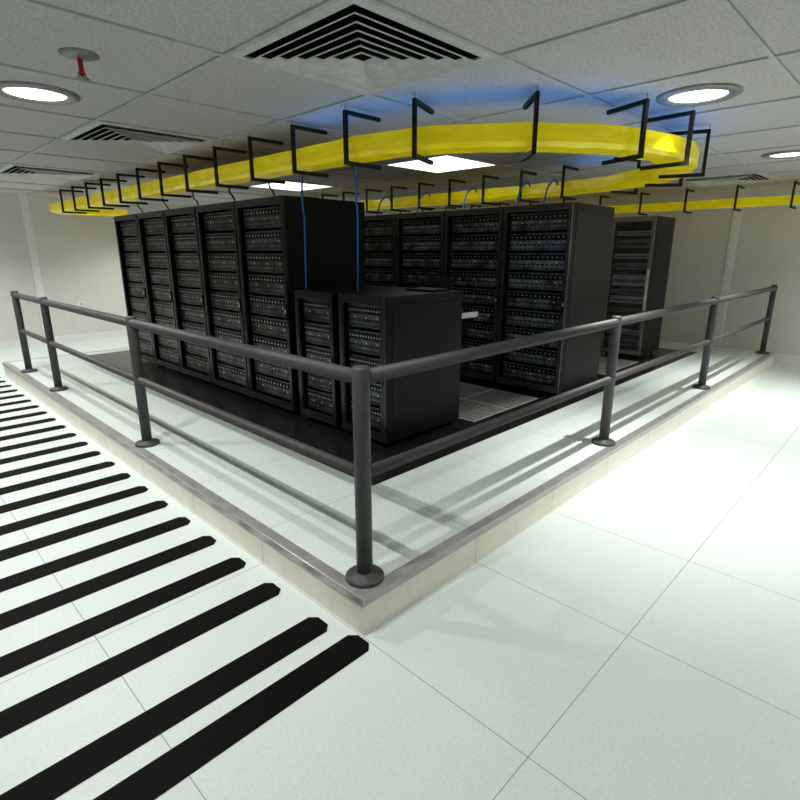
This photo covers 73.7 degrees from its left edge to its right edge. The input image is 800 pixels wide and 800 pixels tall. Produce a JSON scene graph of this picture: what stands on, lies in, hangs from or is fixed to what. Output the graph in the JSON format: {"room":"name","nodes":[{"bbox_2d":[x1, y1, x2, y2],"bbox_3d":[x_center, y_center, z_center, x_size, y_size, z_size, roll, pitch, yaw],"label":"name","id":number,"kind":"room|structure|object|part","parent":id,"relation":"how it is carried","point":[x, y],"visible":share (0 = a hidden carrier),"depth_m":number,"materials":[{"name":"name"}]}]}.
{"room":"server room","nodes":[
{"label":"server room","id":0,"kind":"room"},
{"bbox_2d":[0,193,197,341],"bbox_3d":[-6.920,-2.667,11.005,0.100,2.870,15.600,15,21,42],"label":"wall","id":1,"kind":"structure","parent":0,"point":[78,255],"depth_m":10.92,"materials":[{"name":"white paint"}]},
{"bbox_2d":[18,194,45,337],"bbox_3d":[-7.230,-2.615,10.594,0.030,2.750,0.140,15,21,42],"label":"trim","id":2,"kind":"structure","parent":1,"relation":"attached to","point":[24,203],"depth_m":10.48,"materials":[{"name":"white paint"}]},
{"bbox_2d":[0,330,126,347],"bbox_3d":[-6.884,-1.329,11.328,0.015,0.120,15.584,15,21,42],"label":"baseboard","id":3,"kind":"structure","parent":1,"relation":"attached to","point":[13,343],"depth_m":11.28,"materials":[{"name":"white paint"}]},
{"bbox_2d":[0,335,799,799],"bbox_3d":[-0.757,0.379,5.587,17.150,0.100,15.600,15,21,42],"label":"floor","id":4,"kind":"structure","parent":0,"point":[638,639],"depth_m":2.53,"materials":[{"name":"white tile"}]},
{"bbox_2d":[0,389,17,393],"bbox_3d":[-6.668,0.266,5.803,0.150,0.002,4.200,15,21,42],"label":"floor stripe","id":5,"kind":"object","parent":4,"relation":"on","point":[13,390],"depth_m":7.17,"materials":[{"name":"black paint"}]},
{"bbox_2d":[0,394,24,399],"bbox_3d":[-6.402,0.335,5.553,0.150,0.002,4.200,15,21,42],"label":"floor stripe","id":6,"kind":"object","parent":4,"relation":"on","point":[18,395],"depth_m":6.92,"materials":[{"name":"black paint"}]},
{"bbox_2d":[0,400,31,406],"bbox_3d":[-6.137,0.405,5.303,0.150,0.002,4.200,15,21,42],"label":"floor stripe","id":7,"kind":"object","parent":4,"relation":"on","point":[21,401],"depth_m":6.64,"materials":[{"name":"black paint"}]},
{"bbox_2d":[0,405,38,413],"bbox_3d":[-5.872,0.474,5.053,0.150,0.002,4.200,15,21,42],"label":"floor stripe","id":8,"kind":"object","parent":4,"relation":"on","point":[32,406],"depth_m":6.35,"materials":[{"name":"black paint"}]},
{"bbox_2d":[0,411,46,421],"bbox_3d":[-5.607,0.543,4.802,0.150,0.002,4.200,15,21,42],"label":"floor stripe","id":9,"kind":"object","parent":4,"relation":"on","point":[41,412],"depth_m":6.08,"materials":[{"name":"black paint"}]},
{"bbox_2d":[0,418,56,430],"bbox_3d":[-5.342,0.613,4.552,0.150,0.002,4.200,15,21,42],"label":"floor stripe","id":10,"kind":"object","parent":4,"relation":"on","point":[47,419],"depth_m":5.80,"materials":[{"name":"black paint"}]},
{"bbox_2d":[0,425,65,440],"bbox_3d":[-5.077,0.682,4.302,0.150,0.002,4.200,15,21,42],"label":"floor stripe","id":11,"kind":"object","parent":4,"relation":"on","point":[32,432],"depth_m":5.54,"materials":[{"name":"black paint"}]},
{"bbox_2d":[0,433,76,451],"bbox_3d":[-4.812,0.752,4.052,0.150,0.002,4.200,15,21,42],"label":"floor stripe","id":12,"kind":"object","parent":4,"relation":"on","point":[68,435],"depth_m":5.25,"materials":[{"name":"black paint"}]},
{"bbox_2d":[0,442,87,464],"bbox_3d":[-4.547,0.821,3.802,0.150,0.002,4.200,15,21,42],"label":"floor stripe","id":13,"kind":"object","parent":4,"relation":"on","point":[78,444],"depth_m":4.99,"materials":[{"name":"black paint"}]},
{"bbox_2d":[0,451,100,478],"bbox_3d":[-4.282,0.891,3.552,0.150,0.002,4.200,15,21,42],"label":"floor stripe","id":14,"kind":"object","parent":4,"relation":"on","point":[14,472],"depth_m":4.71,"materials":[{"name":"black paint"}]},
{"bbox_2d":[0,461,114,494],"bbox_3d":[-4.017,0.960,3.302,0.150,0.002,4.200,15,21,42],"label":"floor stripe","id":15,"kind":"object","parent":4,"relation":"on","point":[48,479],"depth_m":4.43,"materials":[{"name":"black paint"}]},
{"bbox_2d":[0,473,130,513],"bbox_3d":[-3.752,1.030,3.052,0.150,0.002,4.200,15,21,42],"label":"floor stripe","id":16,"kind":"object","parent":4,"relation":"on","point":[5,508],"depth_m":4.15,"materials":[{"name":"black paint"}]},
{"bbox_2d":[0,486,147,535],"bbox_3d":[-3.487,1.099,2.801,0.150,0.002,4.200,15,21,42],"label":"floor stripe","id":17,"kind":"object","parent":4,"relation":"on","point":[32,521],"depth_m":3.87,"materials":[{"name":"black paint"}]},
{"bbox_2d":[0,501,167,561],"bbox_3d":[-3.222,1.168,2.551,0.150,0.002,4.200,15,21,42],"label":"floor stripe","id":18,"kind":"object","parent":4,"relation":"on","point":[32,545],"depth_m":3.59,"materials":[{"name":"black paint"}]},
{"bbox_2d":[0,517,190,592],"bbox_3d":[-2.957,1.238,2.301,0.150,0.002,4.200,15,21,42],"label":"floor stripe","id":19,"kind":"object","parent":4,"relation":"on","point":[43,570],"depth_m":3.31,"materials":[{"name":"black paint"}]},
{"bbox_2d":[0,536,216,629],"bbox_3d":[-2.691,1.307,2.051,0.150,0.002,4.200,15,21,42],"label":"floor stripe","id":20,"kind":"object","parent":4,"relation":"on","point":[9,618],"depth_m":3.02,"materials":[{"name":"black paint"}]},
{"bbox_2d":[0,558,245,677],"bbox_3d":[-2.426,1.377,1.801,0.150,0.002,4.200,15,21,42],"label":"floor stripe","id":21,"kind":"object","parent":4,"relation":"on","point":[13,661],"depth_m":2.73,"materials":[{"name":"black paint"}]},
{"bbox_2d":[0,583,280,738],"bbox_3d":[-2.161,1.446,1.551,0.150,0.002,4.200,15,21,42],"label":"floor stripe","id":22,"kind":"object","parent":4,"relation":"on","point":[27,711],"depth_m":2.44,"materials":[{"name":"black paint"}]},
{"bbox_2d":[0,617,327,799],"bbox_3d":[-1.861,1.525,1.267,0.150,0.002,4.200,15,21,42],"label":"floor stripe","id":23,"kind":"object","parent":4,"relation":"on","point":[79,766],"depth_m":2.14,"materials":[{"name":"black paint"}]},
{"bbox_2d":[93,635,368,799],"bbox_3d":[-1.646,1.561,1.139,0.150,0.002,4.200,15,21,42],"label":"floor stripe","id":24,"kind":"object","parent":4,"relation":"on","point":[163,773],"depth_m":2.10,"materials":[{"name":"black paint"}]},
{"bbox_2d":[2,340,774,635],"bbox_3d":[0.116,-0.579,8.457,8.130,0.211,9.140,15,21,42],"label":"raised platform","id":25,"kind":"object","parent":4,"relation":"on","point":[435,515],"visible":0.76,"depth_m":4.25,"materials":[{"name":"tile"}]},
{"bbox_2d":[114,214,159,365],"bbox_3d":[-3.480,-1.655,8.007,0.853,2.102,1.020,15,21,42],"label":"rack","id":26,"kind":"object","parent":25,"relation":"on","point":[126,226],"visible":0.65,"depth_m":7.73,"materials":[{"name":"black metal"}]},
{"bbox_2d":[137,210,185,374],"bbox_3d":[-2.866,-1.494,7.428,0.853,2.102,1.020,15,21,42],"label":"rack","id":27,"kind":"object","parent":25,"relation":"on","point":[151,225],"visible":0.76,"depth_m":7.17,"materials":[{"name":"black metal"}]},
{"bbox_2d":[163,206,216,385],"bbox_3d":[-2.251,-1.333,6.848,0.853,2.102,1.020,15,21,42],"label":"rack","id":28,"kind":"object","parent":25,"relation":"on","point":[181,228],"visible":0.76,"depth_m":6.58,"materials":[{"name":"black metal"}]},
{"bbox_2d":[195,201,253,398],"bbox_3d":[-1.637,-1.172,6.268,0.853,2.102,1.020,15,21,42],"label":"rack","id":29,"kind":"object","parent":25,"relation":"on","point":[216,223],"visible":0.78,"depth_m":5.99,"materials":[{"name":"black metal"}]},
{"bbox_2d":[234,195,365,414],"bbox_3d":[-1.022,-1.011,5.688,0.853,2.102,1.020,15,21,42],"label":"rack","id":30,"kind":"object","parent":25,"relation":"on","point":[270,230],"visible":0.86,"depth_m":5.31,"materials":[{"name":"grey metal"}]},
{"bbox_3d":[-1.355,-0.944,5.354,0.837,2.030,0.028,15,21,42],"label":"door","id":31,"kind":"part","parent":30,"relation":"part of","materials":[{"name":"black metal"}]},
{"bbox_2d":[294,285,407,428],"bbox_3d":[-0.445,-0.453,5.250,0.568,1.260,1.010,15,21,42],"label":"cabinet","id":32,"kind":"object","parent":25,"relation":"on","point":[316,310],"visible":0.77,"depth_m":4.95,"materials":[{"name":"grey metal"}]},
{"bbox_3d":[-0.775,-0.392,4.917,0.552,1.200,0.028,15,21,42],"label":"door","id":33,"kind":"part","parent":32,"relation":"part of","materials":[{"name":"black metal"}]},
{"bbox_2d":[365,214,395,286],"bbox_3d":[-0.030,-1.676,8.083,0.853,2.102,1.020,15,21,42],"label":"rack","id":34,"kind":"object","parent":25,"relation":"on","point":[380,230],"visible":0.27,"depth_m":7.58,"materials":[{"name":"black metal"}]},
{"bbox_2d":[10,285,777,588],"bbox_3d":[0.389,-1.110,7.918,7.148,1.098,8.918,15,21,42],"label":"guard railing","id":35,"kind":"object","parent":25,"relation":"on","point":[364,575],"visible":1,"depth_m":3.46,"materials":[{"name":"grey metal"}]},
{"bbox_3d":[-5.145,-0.933,7.256,0.082,1.085,0.082,15,21,42],"label":"post","id":36,"kind":"part","parent":35,"relation":"part of","materials":[{"name":"grey metal"}]},
{"bbox_3d":[-4.109,-0.661,6.279,0.082,1.085,0.082,15,21,42],"label":"post","id":37,"kind":"part","parent":35,"relation":"part of","materials":[{"name":"grey metal"}]},
{"bbox_3d":[-2.180,-0.156,4.458,0.082,1.085,0.082,15,21,42],"label":"post","id":38,"kind":"part","parent":35,"relation":"part of","materials":[{"name":"grey metal"}]},
{"bbox_3d":[-2.708,-0.764,4.827,7.020,0.072,0.072,15,21,42],"label":"rail","id":39,"kind":"part","parent":35,"relation":"part of","materials":[{"name":"grey metal"}]},
{"bbox_3d":[-2.708,-0.307,4.954,7.020,0.060,0.060,15,21,42],"label":"rail","id":40,"kind":"part","parent":35,"relation":"part of","materials":[{"name":"grey metal"}]},
{"bbox_3d":[-0.179,0.368,2.571,0.082,1.085,0.082,15,21,42],"label":"post","id":41,"kind":"part","parent":35,"relation":"part of","materials":[{"name":"grey metal"}]},
{"bbox_3d":[2.917,-0.490,5.614,0.060,0.060,8.790,15,21,42],"label":"rail","id":42,"kind":"part","parent":35,"relation":"part of","materials":[{"name":"grey metal"}]},
{"bbox_3d":[2.917,-0.948,5.486,0.072,0.072,8.790,15,21,42],"label":"rail","id":43,"kind":"part","parent":35,"relation":"part of","materials":[{"name":"grey metal"}]},
{"bbox_3d":[1.766,-0.163,4.484,0.082,1.085,0.082,15,21,42],"label":"post","id":44,"kind":"part","parent":35,"relation":"part of","materials":[{"name":"grey metal"}]},
{"bbox_3d":[3.683,-0.687,6.371,0.082,1.085,0.082,15,21,42],"label":"post","id":45,"kind":"part","parent":35,"relation":"part of","materials":[{"name":"grey metal"}]},
{"bbox_3d":[5.922,-1.299,8.574,0.082,1.085,0.082,15,21,42],"label":"post","id":46,"kind":"part","parent":35,"relation":"part of","materials":[{"name":"grey metal"}]},
{"bbox_2d":[338,289,477,445],"bbox_3d":[0.120,-0.362,4.925,0.568,1.260,1.320,15,21,42],"label":"cabinet","id":47,"kind":"object","parent":25,"relation":"on","point":[383,327],"visible":0.75,"depth_m":4.54,"materials":[{"name":"grey metal"}]},
{"bbox_3d":[-0.318,-0.272,4.486,0.552,1.200,0.028,15,21,42],"label":"door","id":48,"kind":"part","parent":47,"relation":"part of","materials":[{"name":"black metal"}]},
{"bbox_2d":[405,276,457,291],"bbox_3d":[0.288,-1.052,4.837,0.340,0.114,0.338,15,21,42],"label":"laptop","id":49,"kind":"object","parent":47,"relation":"on","point":[433,284],"visible":1,"depth_m":4.85,"materials":[{"name":"black plastic"}]},
{"bbox_2d":[462,311,477,318],"bbox_3d":[0.477,-0.839,5.164,0.450,0.050,0.310,15,21,42],"label":"shelf","id":50,"kind":"object","parent":47,"relation":"attached to","point":[469,314],"depth_m":5.03,"materials":[{"name":"grey metal"}]},
{"bbox_2d":[396,211,444,287],"bbox_3d":[0.585,-1.515,7.503,0.853,2.102,1.020,15,21,42],"label":"rack","id":51,"kind":"object","parent":25,"relation":"on","point":[420,236],"visible":0.33,"depth_m":7.09,"materials":[{"name":"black metal"}]},
{"bbox_2d":[444,207,503,383],"bbox_3d":[1.199,-1.354,6.923,0.853,2.102,1.020,15,21,42],"label":"rack","id":52,"kind":"object","parent":25,"relation":"on","point":[473,237],"visible":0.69,"depth_m":6.56,"materials":[{"name":"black metal"}]},
{"bbox_2d":[459,382,537,421],"bbox_3d":[0.711,-0.017,6.026,1.210,0.005,1.210,15,21,42],"label":"floor","id":53,"kind":"structure","parent":25,"relation":"on","point":[499,398],"depth_m":5.90,"materials":[{"name":"grey tile"}]},
{"bbox_2d":[495,202,614,395],"bbox_3d":[1.813,-1.193,6.344,0.853,2.102,1.020,15,21,42],"label":"rack","id":54,"kind":"object","parent":25,"relation":"on","point":[555,260],"visible":0.91,"depth_m":6.03,"materials":[{"name":"grey metal"}]},
{"bbox_3d":[1.480,-1.125,6.010,0.837,2.030,0.028,15,21,42],"label":"door","id":55,"kind":"part","parent":54,"relation":"part of","materials":[{"name":"black metal"}]},
{"bbox_2d":[598,357,637,374],"bbox_3d":[2.958,-0.514,7.816,0.600,0.005,1.210,15,21,42],"label":"floor","id":56,"kind":"structure","parent":25,"relation":"on","point":[621,363],"depth_m":7.90,"materials":[{"name":"grey tile"}]},
{"bbox_2d":[600,216,675,357],"bbox_3d":[3.728,-1.766,8.408,0.634,2.100,0.820,15,21,42],"label":"rack","id":57,"kind":"object","parent":25,"relation":"on","point":[641,246],"visible":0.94,"depth_m":8.23,"materials":[{"name":"black metal"}]},
{"bbox_3d":[3.655,-1.635,7.937,0.030,0.600,0.020,15,21,42],"label":"handle","id":58,"kind":"part","parent":57,"relation":"part of","materials":[{"name":"grey metal"}]},
{"bbox_2d":[0,0,799,213],"bbox_3d":[-0.757,-2.483,4.793,17.150,0.100,15.600,15,21,42],"label":"ceiling","id":59,"kind":"structure","parent":0,"point":[698,35],"depth_m":3.53,"materials":[{"name":"tile"}]},
{"bbox_2d":[0,81,80,104],"bbox_3d":[-2.518,-2.112,3.687,0.540,0.022,0.540,15,21,42],"label":"recessed light","id":60,"kind":"object","parent":59,"relation":"in","point":[23,91],"visible":1,"depth_m":3.68,"materials":[{"name":"white"}]},
{"bbox_2d":[0,165,100,180],"bbox_3d":[-4.860,-3.124,7.362,1.053,0.040,1.053,15,21,42],"label":"ceiling vent","id":61,"kind":"object","parent":59,"relation":"in","point":[10,170],"visible":0.99,"depth_m":7.30,"materials":[{"name":"metal"}]},
{"bbox_2d":[58,47,99,80],"bbox_3d":[-1.782,-1.863,2.979,0.200,0.124,0.200,15,21,42],"label":"sprinkler","id":62,"kind":"object","parent":59,"relation":"attached to","point":[80,55],"visible":1,"depth_m":2.95,"materials":[{"name":"metal"}]},
{"bbox_2d":[61,122,212,153],"bbox_3d":[-2.534,-2.514,5.168,1.053,0.040,1.053,15,21,42],"label":"ceiling vent","id":63,"kind":"object","parent":59,"relation":"in","point":[97,133],"visible":1,"depth_m":5.10,"materials":[{"name":"metal"}]},
{"bbox_2d":[248,181,334,190],"bbox_3d":[-1.807,-3.555,8.868,1.053,0.014,1.053,15,21,42],"label":"light panel","id":64,"kind":"object","parent":59,"relation":"attached to","point":[290,186],"visible":0.79,"depth_m":8.90,"materials":[{"name":"plastic"}]},
{"bbox_2d":[229,0,494,94],"bbox_3d":[-0.209,-1.905,2.973,1.053,0.040,1.053,15,21,42],"label":"ceiling vent","id":65,"kind":"object","parent":59,"relation":"in","point":[363,46],"visible":0.99,"depth_m":2.87,"materials":[{"name":"metal"}]},
{"bbox_2d":[49,87,710,215],"bbox_3d":[-1.578,-3.040,7.770,10.837,0.417,3.948,15,21,42],"label":"cable tray","id":66,"kind":"object","parent":59,"relation":"hanging from","point":[674,156],"visible":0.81,"depth_m":4.41,"materials":[{"name":"yellow plastic"}]},
{"bbox_2d":[301,175,306,289],"bbox_3d":[-0.845,-1.516,4.812,0.014,1.019,0.076,15,21,42],"label":"cable","id":67,"kind":"object","parent":66,"relation":"hanging from","point":[303,175],"visible":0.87,"depth_m":4.79,"materials":[{"name":"blue plastic"}]},
{"bbox_2d":[351,166,358,238],"bbox_3d":[-0.372,-1.416,4.452,0.014,1.019,0.072,15,21,42],"label":"cable","id":68,"kind":"object","parent":66,"relation":"hanging from","point":[351,166],"visible":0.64,"depth_m":4.41,"materials":[{"name":"blue plastic"}]},
{"bbox_2d":[353,166,358,292],"bbox_3d":[-0.362,-1.406,4.421,0.014,1.017,0.044,15,21,42],"label":"cable","id":69,"kind":"object","parent":66,"relation":"hanging from","point":[353,166],"visible":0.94,"depth_m":4.43,"materials":[{"name":"blue plastic"}]},
{"bbox_2d":[377,196,389,214],"bbox_3d":[-0.256,-3.103,8.598,0.289,0.363,0.028,-13,20,-39],"label":"cable","id":70,"kind":"object","parent":66,"relation":"hanging from","point":[385,196],"visible":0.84,"depth_m":8.54,"materials":[{"name":"blue plastic"}]},
{"bbox_2d":[417,192,430,212],"bbox_3d":[0.359,-2.942,8.018,0.289,0.363,0.028,-13,20,-39],"label":"cable","id":71,"kind":"object","parent":66,"relation":"hanging from","point":[425,192],"visible":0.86,"depth_m":7.95,"materials":[{"name":"blue plastic"}]},
{"bbox_2d":[462,187,476,208],"bbox_3d":[0.973,-2.781,7.438,0.289,0.363,0.028,-13,20,-39],"label":"cable","id":72,"kind":"object","parent":66,"relation":"hanging from","point":[474,188],"visible":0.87,"depth_m":7.38,"materials":[{"name":"blue plastic"}]},
{"bbox_2d":[516,182,530,205],"bbox_3d":[1.588,-2.620,6.858,0.289,0.363,0.028,-13,20,-39],"label":"cable","id":73,"kind":"object","parent":66,"relation":"hanging from","point":[525,182],"visible":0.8,"depth_m":6.79,"materials":[{"name":"blue plastic"}]},
{"bbox_2d":[543,179,557,203],"bbox_3d":[1.867,-2.547,6.595,0.289,0.363,0.028,-13,20,-39],"label":"cable","id":74,"kind":"object","parent":66,"relation":"hanging from","point":[553,180],"visible":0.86,"depth_m":6.53,"materials":[{"name":"blue plastic"}]},
{"bbox_2d":[0,0,799,213],"bbox_3d":[-0.757,-2.428,4.808,17.150,0.013,15.600,15,21,42],"label":"grid","id":75,"kind":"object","parent":59,"relation":"attached to","point":[728,5],"depth_m":3.76,"materials":[{"name":"grey metal"}]},
{"bbox_2d":[384,155,498,173],"bbox_3d":[0.518,-2.946,6.673,1.053,0.014,1.053,15,21,42],"label":"light panel","id":76,"kind":"object","parent":59,"relation":"attached to","point":[443,163],"visible":0.9,"depth_m":6.66,"materials":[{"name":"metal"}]},
{"bbox_2d":[400,180,799,215],"bbox_3d":[3.810,-3.720,10.217,10.600,0.417,0.368,15,21,42],"label":"cable tray","id":77,"kind":"object","parent":59,"relation":"hanging from","point":[734,203],"visible":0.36,"depth_m":8.92,"materials":[{"name":"yellow plastic"}]},
{"bbox_2d":[655,83,742,106],"bbox_3d":[2.085,-2.125,3.733,0.540,0.022,0.540,15,21,42],"label":"recessed light","id":78,"kind":"object","parent":59,"relation":"in","point":[708,93],"visible":1,"depth_m":3.71,"materials":[{"name":"white"}]},
{"bbox_2d":[678,172,775,186],"bbox_3d":[4.931,-3.309,8.030,1.053,0.040,1.053,15,21,42],"label":"ceiling vent","id":79,"kind":"object","parent":59,"relation":"in","point":[741,178],"visible":0.99,"depth_m":7.93,"materials":[{"name":"metal"}]},
{"bbox_3d":[4.931,-3.321,8.026,1.053,0.016,1.053,15,21,42],"label":"frame","id":80,"kind":"part","parent":79,"relation":"part of","materials":[{"name":"metal"}]},
{"bbox_2d":[761,149,799,158],"bbox_3d":[4.362,-2.748,5.974,0.540,0.022,0.540,15,21,42],"label":"recessed light","id":81,"kind":"object","parent":59,"relation":"in","point":[787,154],"visible":1,"depth_m":5.99,"materials":[{"name":"white"}]},
{"bbox_2d":[365,184,799,355],"bbox_3d":[4.735,-2.553,10.594,17.150,2.870,0.100,15,21,42],"label":"wall","id":82,"kind":"structure","parent":0,"point":[767,251],"depth_m":9.43,"materials":[{"name":"white paint"}]},
{"bbox_2d":[712,188,744,345],"bbox_3d":[5.822,-2.301,9.465,0.120,2.750,0.030,15,21,42],"label":"trim","id":83,"kind":"structure","parent":82,"relation":"attached to","point":[736,217],"depth_m":9.44,"materials":[{"name":"white paint"}]},
{"bbox_2d":[773,353,799,362],"bbox_3d":[4.695,-1.217,10.922,17.150,0.120,0.015,15,21,42],"label":"baseboard","id":84,"kind":"structure","parent":82,"relation":"attached to","point":[778,357],"depth_m":9.11,"materials":[{"name":"white paint"}]}
]}

